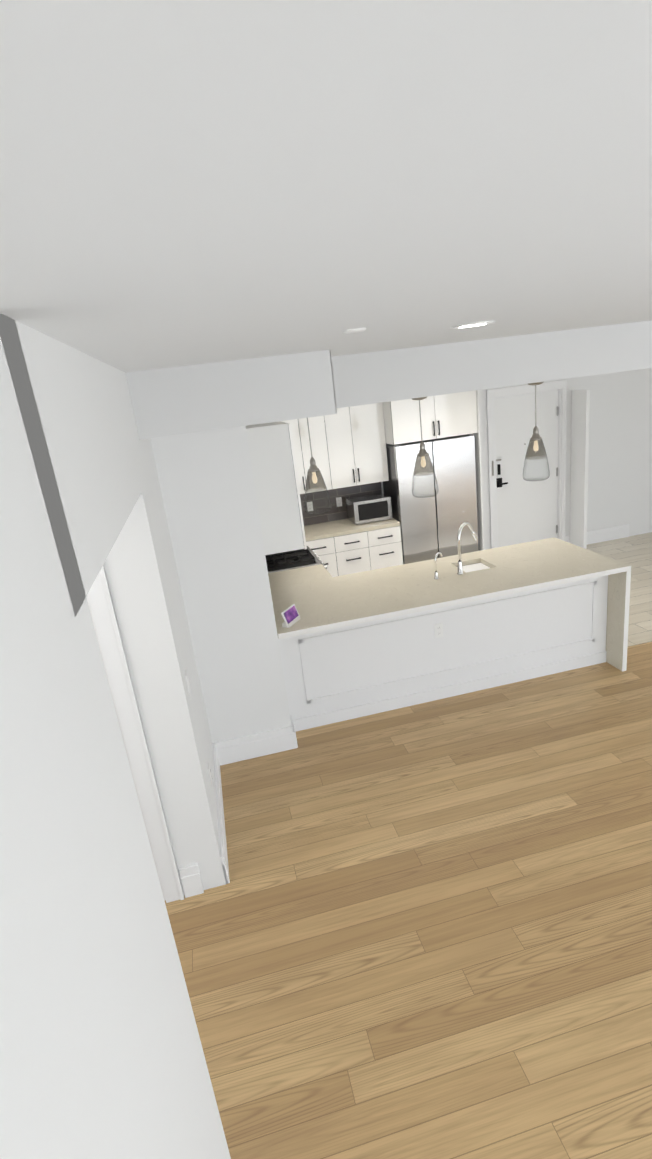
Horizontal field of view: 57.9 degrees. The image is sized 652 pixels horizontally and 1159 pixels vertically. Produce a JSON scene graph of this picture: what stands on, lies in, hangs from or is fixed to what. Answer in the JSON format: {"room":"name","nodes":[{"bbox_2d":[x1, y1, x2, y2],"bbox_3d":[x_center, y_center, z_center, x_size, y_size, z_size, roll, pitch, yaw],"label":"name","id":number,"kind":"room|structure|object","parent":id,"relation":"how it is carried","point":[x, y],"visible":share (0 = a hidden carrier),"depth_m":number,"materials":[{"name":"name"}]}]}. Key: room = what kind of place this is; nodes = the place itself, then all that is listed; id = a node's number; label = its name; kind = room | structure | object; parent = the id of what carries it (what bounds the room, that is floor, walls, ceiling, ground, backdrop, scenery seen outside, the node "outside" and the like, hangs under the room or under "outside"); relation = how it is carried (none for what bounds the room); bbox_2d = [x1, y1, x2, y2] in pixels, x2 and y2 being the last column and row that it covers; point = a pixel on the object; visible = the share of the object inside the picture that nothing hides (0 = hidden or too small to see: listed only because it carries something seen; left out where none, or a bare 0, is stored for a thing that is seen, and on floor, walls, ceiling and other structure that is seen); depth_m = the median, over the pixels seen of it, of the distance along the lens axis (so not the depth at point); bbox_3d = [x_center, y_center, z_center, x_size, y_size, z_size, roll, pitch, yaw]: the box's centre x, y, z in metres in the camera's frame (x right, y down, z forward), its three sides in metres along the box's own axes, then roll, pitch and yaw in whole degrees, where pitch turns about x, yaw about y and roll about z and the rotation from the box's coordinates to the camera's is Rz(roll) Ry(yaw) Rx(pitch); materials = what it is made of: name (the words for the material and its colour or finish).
{"room":"living room","nodes":[
{"label":"living room","id":0,"kind":"room"},
{"bbox_2d":[268,564,333,587],"bbox_3d":[-0.294,-0.010,5.370,0.632,0.040,0.448,-10,18,-10],"label":"countertop","id":1,"kind":"structure","parent":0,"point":[305,574],"depth_m":5.35,"materials":[{"name":"beige stone"}]},
{"bbox_2d":[0,313,651,1158],"bbox_3d":[0.777,0.117,3.141,11.920,2.680,9.090,-10,18,-10],"label":"wall","id":2,"kind":"structure","parent":0,"point":[100,1051],"depth_m":1.16,"materials":[{"name":"white paint"}]},
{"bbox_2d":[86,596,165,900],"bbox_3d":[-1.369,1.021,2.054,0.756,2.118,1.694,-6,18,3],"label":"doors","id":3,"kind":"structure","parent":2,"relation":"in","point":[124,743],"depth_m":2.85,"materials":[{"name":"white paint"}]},
{"bbox_2d":[87,564,183,902],"bbox_3d":[-1.361,0.747,2.749,0.970,2.225,0.030,-10,18,-10],"label":"door","id":4,"kind":"structure","parent":2,"relation":"attached to","point":[109,637],"depth_m":2.81,"materials":[{"name":"white paint"}]},
{"bbox_2d":[185,669,190,695],"bbox_3d":[-0.721,0.539,3.086,0.009,0.120,0.075,-10,18,-10],"label":"switch plate","id":5,"kind":"object","parent":2,"relation":"attached to","point":[189,691],"depth_m":3.07,"materials":[{"name":"white plastic"}]},
{"bbox_2d":[208,762,212,785],"bbox_3d":[-0.682,1.147,3.480,0.009,0.115,0.070,-10,18,-10],"label":"switch plate","id":6,"kind":"object","parent":2,"relation":"attached to","point":[209,770],"depth_m":3.46,"materials":[{"name":"white plastic"}]},
{"bbox_2d":[213,742,229,883],"bbox_3d":[-0.671,1.420,3.735,0.022,0.185,1.140,-10,18,-10],"label":"baseboard","id":7,"kind":"structure","parent":2,"relation":"attached to","point":[219,798],"depth_m":3.56,"materials":[{"name":"white paint"}]},
{"bbox_2d":[217,723,297,764],"bbox_3d":[-0.492,1.209,4.311,0.562,0.185,0.022,-10,18,-10],"label":"baseboard","id":8,"kind":"structure","parent":2,"relation":"attached to","point":[229,751],"depth_m":4.30,"materials":[{"name":"white paint"}]},
{"bbox_2d":[246,420,309,554],"bbox_3d":[-0.434,-0.733,4.584,0.342,0.920,0.660,-10,18,-10],"label":"upper cabinet","id":9,"kind":"object","parent":2,"relation":"attached to","point":[273,453],"depth_m":4.28,"materials":[{"name":"wood"}]},
{"bbox_2d":[294,416,329,494],"bbox_3d":[-0.308,-1.493,6.858,0.600,0.920,0.342,-10,18,-10],"label":"upper cabinet","id":10,"kind":"object","parent":2,"relation":"attached to","point":[317,429],"depth_m":6.71,"materials":[{"name":"wood"}]},
{"bbox_2d":[322,407,353,490],"bbox_3d":[0.128,-1.571,6.936,0.300,0.920,0.342,-10,18,-10],"label":"upper cabinet","id":11,"kind":"object","parent":2,"relation":"attached to","point":[348,447],"depth_m":6.78,"materials":[{"name":"wood"}]},
{"bbox_2d":[350,403,388,486],"bbox_3d":[0.466,-1.632,6.996,0.398,0.920,0.342,-10,18,-10],"label":"upper cabinet","id":12,"kind":"object","parent":2,"relation":"attached to","point":[367,430],"depth_m":6.84,"materials":[{"name":"wood"}]},
{"bbox_2d":[492,461,493,475],"bbox_3d":[2.153,-1.434,7.607,0.020,0.190,0.021,-10,18,-10],"label":"guard","id":13,"kind":"object","parent":2,"relation":"attached to","point":[492,468],"visible":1,"depth_m":7.61,"materials":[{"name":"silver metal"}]},
{"bbox_2d":[486,380,566,548],"bbox_3d":[2.639,-1.408,7.815,1.105,2.240,0.160,-10,18,-10],"label":"door frame","id":14,"kind":"structure","parent":2,"relation":"attached to","point":[560,386],"depth_m":7.65,"materials":[{"name":"white paint"}]},
{"bbox_2d":[494,390,558,546],"bbox_3d":[2.667,-1.360,7.838,0.918,2.120,0.097,-10,18,-10],"label":"entry door","id":15,"kind":"structure","parent":2,"relation":"in","point":[527,511],"depth_m":7.81,"materials":[{"name":"white paint"}]},
{"bbox_2d":[570,390,589,548],"bbox_3d":[3.303,-1.379,7.687,0.054,2.087,0.419,-7,18,-1],"label":"closet door","id":16,"kind":"structure","parent":2,"relation":"in","point":[579,458],"depth_m":7.61,"materials":[{"name":"white paint"}]},
{"bbox_2d":[565,524,628,544],"bbox_3d":[3.796,-0.606,8.258,1.010,0.185,0.022,-10,18,-10],"label":"baseboard","id":17,"kind":"structure","parent":2,"relation":"attached to","point":[622,531],"depth_m":8.27,"materials":[{"name":"white paint"}]},
{"bbox_2d":[0,0,651,439],"bbox_3d":[0.621,-1.066,2.815,11.680,0.410,8.970,-10,18,-10],"label":"ceiling","id":18,"kind":"structure","parent":0,"point":[218,214],"depth_m":0.56,"materials":[{"name":"white paint"}]},
{"bbox_2d":[305,418,331,514],"bbox_3d":[-0.095,-0.830,4.209,0.198,0.730,0.198,-10,18,-10],"label":"pendant light","id":19,"kind":"object","parent":18,"relation":"hanging from","point":[315,481],"visible":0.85,"depth_m":4.20,"materials":[{"name":"glass"}]},
{"bbox_2d":[343,328,365,333],"bbox_3d":[0.097,-0.839,1.992,0.080,0.008,0.080,-10,18,-10],"label":"sprinkler","id":20,"kind":"object","parent":18,"relation":"attached to","point":[356,330],"visible":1,"depth_m":1.97,"materials":[{"name":"white plastic"}]},
{"bbox_2d":[412,397,438,497],"bbox_3d":[0.709,-0.970,4.336,0.198,0.730,0.198,-10,18,-10],"label":"pendant light","id":21,"kind":"object","parent":18,"relation":"hanging from","point":[423,464],"visible":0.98,"depth_m":4.32,"materials":[{"name":"glass"}]},
{"bbox_2d":[450,321,494,328],"bbox_3d":[0.595,-1.032,2.391,0.176,0.006,0.176,-10,18,-10],"label":"recessed light","id":22,"kind":"object","parent":18,"relation":"in","point":[473,324],"visible":1,"depth_m":2.36,"materials":[{"name":"white plastic"}]},
{"bbox_2d":[523,382,549,480],"bbox_3d":[1.582,-1.112,4.446,0.198,0.730,0.198,-10,18,-10],"label":"pendant light","id":23,"kind":"object","parent":18,"relation":"hanging from","point":[536,449],"visible":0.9,"depth_m":4.43,"materials":[{"name":"glass"}]},
{"bbox_2d":[165,642,651,1158],"bbox_3d":[2.469,1.608,2.386,9.180,0.060,5.870,-10,18,-10],"label":"floor","id":24,"kind":"structure","parent":0,"point":[419,932],"depth_m":2.81,"materials":[{"name":"brown wood"}]},
{"bbox_2d":[586,532,651,646],"bbox_3d":[2.641,0.147,6.784,6.820,0.060,3.100,-10,18,-10],"label":"floor","id":25,"kind":"structure","parent":0,"point":[635,552],"depth_m":6.93,"materials":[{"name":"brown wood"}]},
{"bbox_2d":[265,546,326,572],"bbox_3d":[-0.347,0.181,6.080,0.699,0.960,0.790,-10,18,-10],"label":"range","id":26,"kind":"object","parent":25,"relation":"on","point":[290,560],"visible":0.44,"depth_m":5.73,"materials":[{"name":"metal"}]},
{"bbox_2d":[310,535,337,576],"bbox_3d":[-0.120,-0.130,7.154,0.398,0.872,0.632,-10,18,-10],"label":"base cabinet","id":27,"kind":"object","parent":25,"relation":"on","point":[323,548],"depth_m":6.78,"materials":[{"name":"wood"}]},
{"bbox_2d":[334,531,369,575],"bbox_3d":[0.266,-0.200,7.223,0.400,0.872,0.632,-10,18,-10],"label":"base cabinet","id":28,"kind":"object","parent":25,"relation":"on","point":[351,553],"depth_m":6.86,"materials":[{"name":"wood"}]},
{"bbox_2d":[306,519,397,538],"bbox_3d":[0.226,-0.635,7.083,1.182,0.040,0.632,-10,18,-10],"label":"countertop","id":29,"kind":"structure","parent":28,"relation":"on","point":[336,526],"depth_m":6.93,"materials":[{"name":"beige stone"}]},
{"bbox_2d":[345,492,391,524],"bbox_3d":[0.516,-0.861,7.157,0.460,0.274,0.390,-10,18,-10],"label":"microwave","id":30,"kind":"object","parent":29,"relation":"on","point":[366,508],"visible":1,"depth_m":6.99,"materials":[{"name":"metal"}]},
{"bbox_2d":[366,523,402,569],"bbox_3d":[0.656,-0.270,7.292,0.404,0.872,0.632,-10,18,-10],"label":"base cabinet","id":31,"kind":"object","parent":25,"relation":"on","point":[385,544],"depth_m":6.93,"materials":[{"name":"wood"}]},
{"bbox_2d":[383,434,478,563],"bbox_3d":[1.282,-0.826,7.263,0.960,1.795,0.602,-10,18,-10],"label":"fridge","id":32,"kind":"object","parent":25,"relation":"on","point":[430,525],"visible":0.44,"depth_m":6.92,"materials":[{"name":"silver metal"}]},
{"bbox_2d":[382,390,483,550],"bbox_3d":[1.278,-1.071,7.195,1.037,2.300,0.651,-10,18,-10],"label":"cabinet","id":33,"kind":"object","parent":25,"relation":"on","point":[450,415],"visible":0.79,"depth_m":6.66,"materials":[{"name":"white wood"}]},
{"bbox_2d":[274,541,617,731],"bbox_3d":[0.948,0.419,5.079,2.805,0.872,0.827,-10,18,-10],"label":"kitchen island","id":34,"kind":"object","parent":25,"relation":"on","point":[361,644],"depth_m":4.68,"materials":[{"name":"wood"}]},
{"bbox_2d":[281,604,299,627],"bbox_3d":[-0.257,0.262,4.271,0.057,0.116,0.180,2,20,26],"label":"smart display","id":35,"kind":"object","parent":34,"relation":"on","point":[290,615],"visible":0.96,"depth_m":4.25,"materials":[{"name":"white"}]},
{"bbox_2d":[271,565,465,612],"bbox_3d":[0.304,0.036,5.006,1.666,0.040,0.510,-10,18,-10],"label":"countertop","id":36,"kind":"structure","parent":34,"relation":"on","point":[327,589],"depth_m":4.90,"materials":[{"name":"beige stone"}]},
{"bbox_2d":[434,552,441,579],"bbox_3d":[0.922,-0.117,4.834,0.107,0.211,0.084,-10,18,-10],"label":"filter faucet","id":37,"kind":"object","parent":36,"relation":"on","point":[436,574],"visible":1,"depth_m":4.81,"materials":[{"name":"silver metal"}]},
{"bbox_2d":[457,522,477,574],"bbox_3d":[1.179,-0.281,4.915,0.275,0.411,0.210,-10,18,-10],"label":"faucet","id":38,"kind":"object","parent":36,"relation":"on","point":[460,567],"visible":1,"depth_m":4.84,"materials":[{"name":"silver metal"}]}
]}

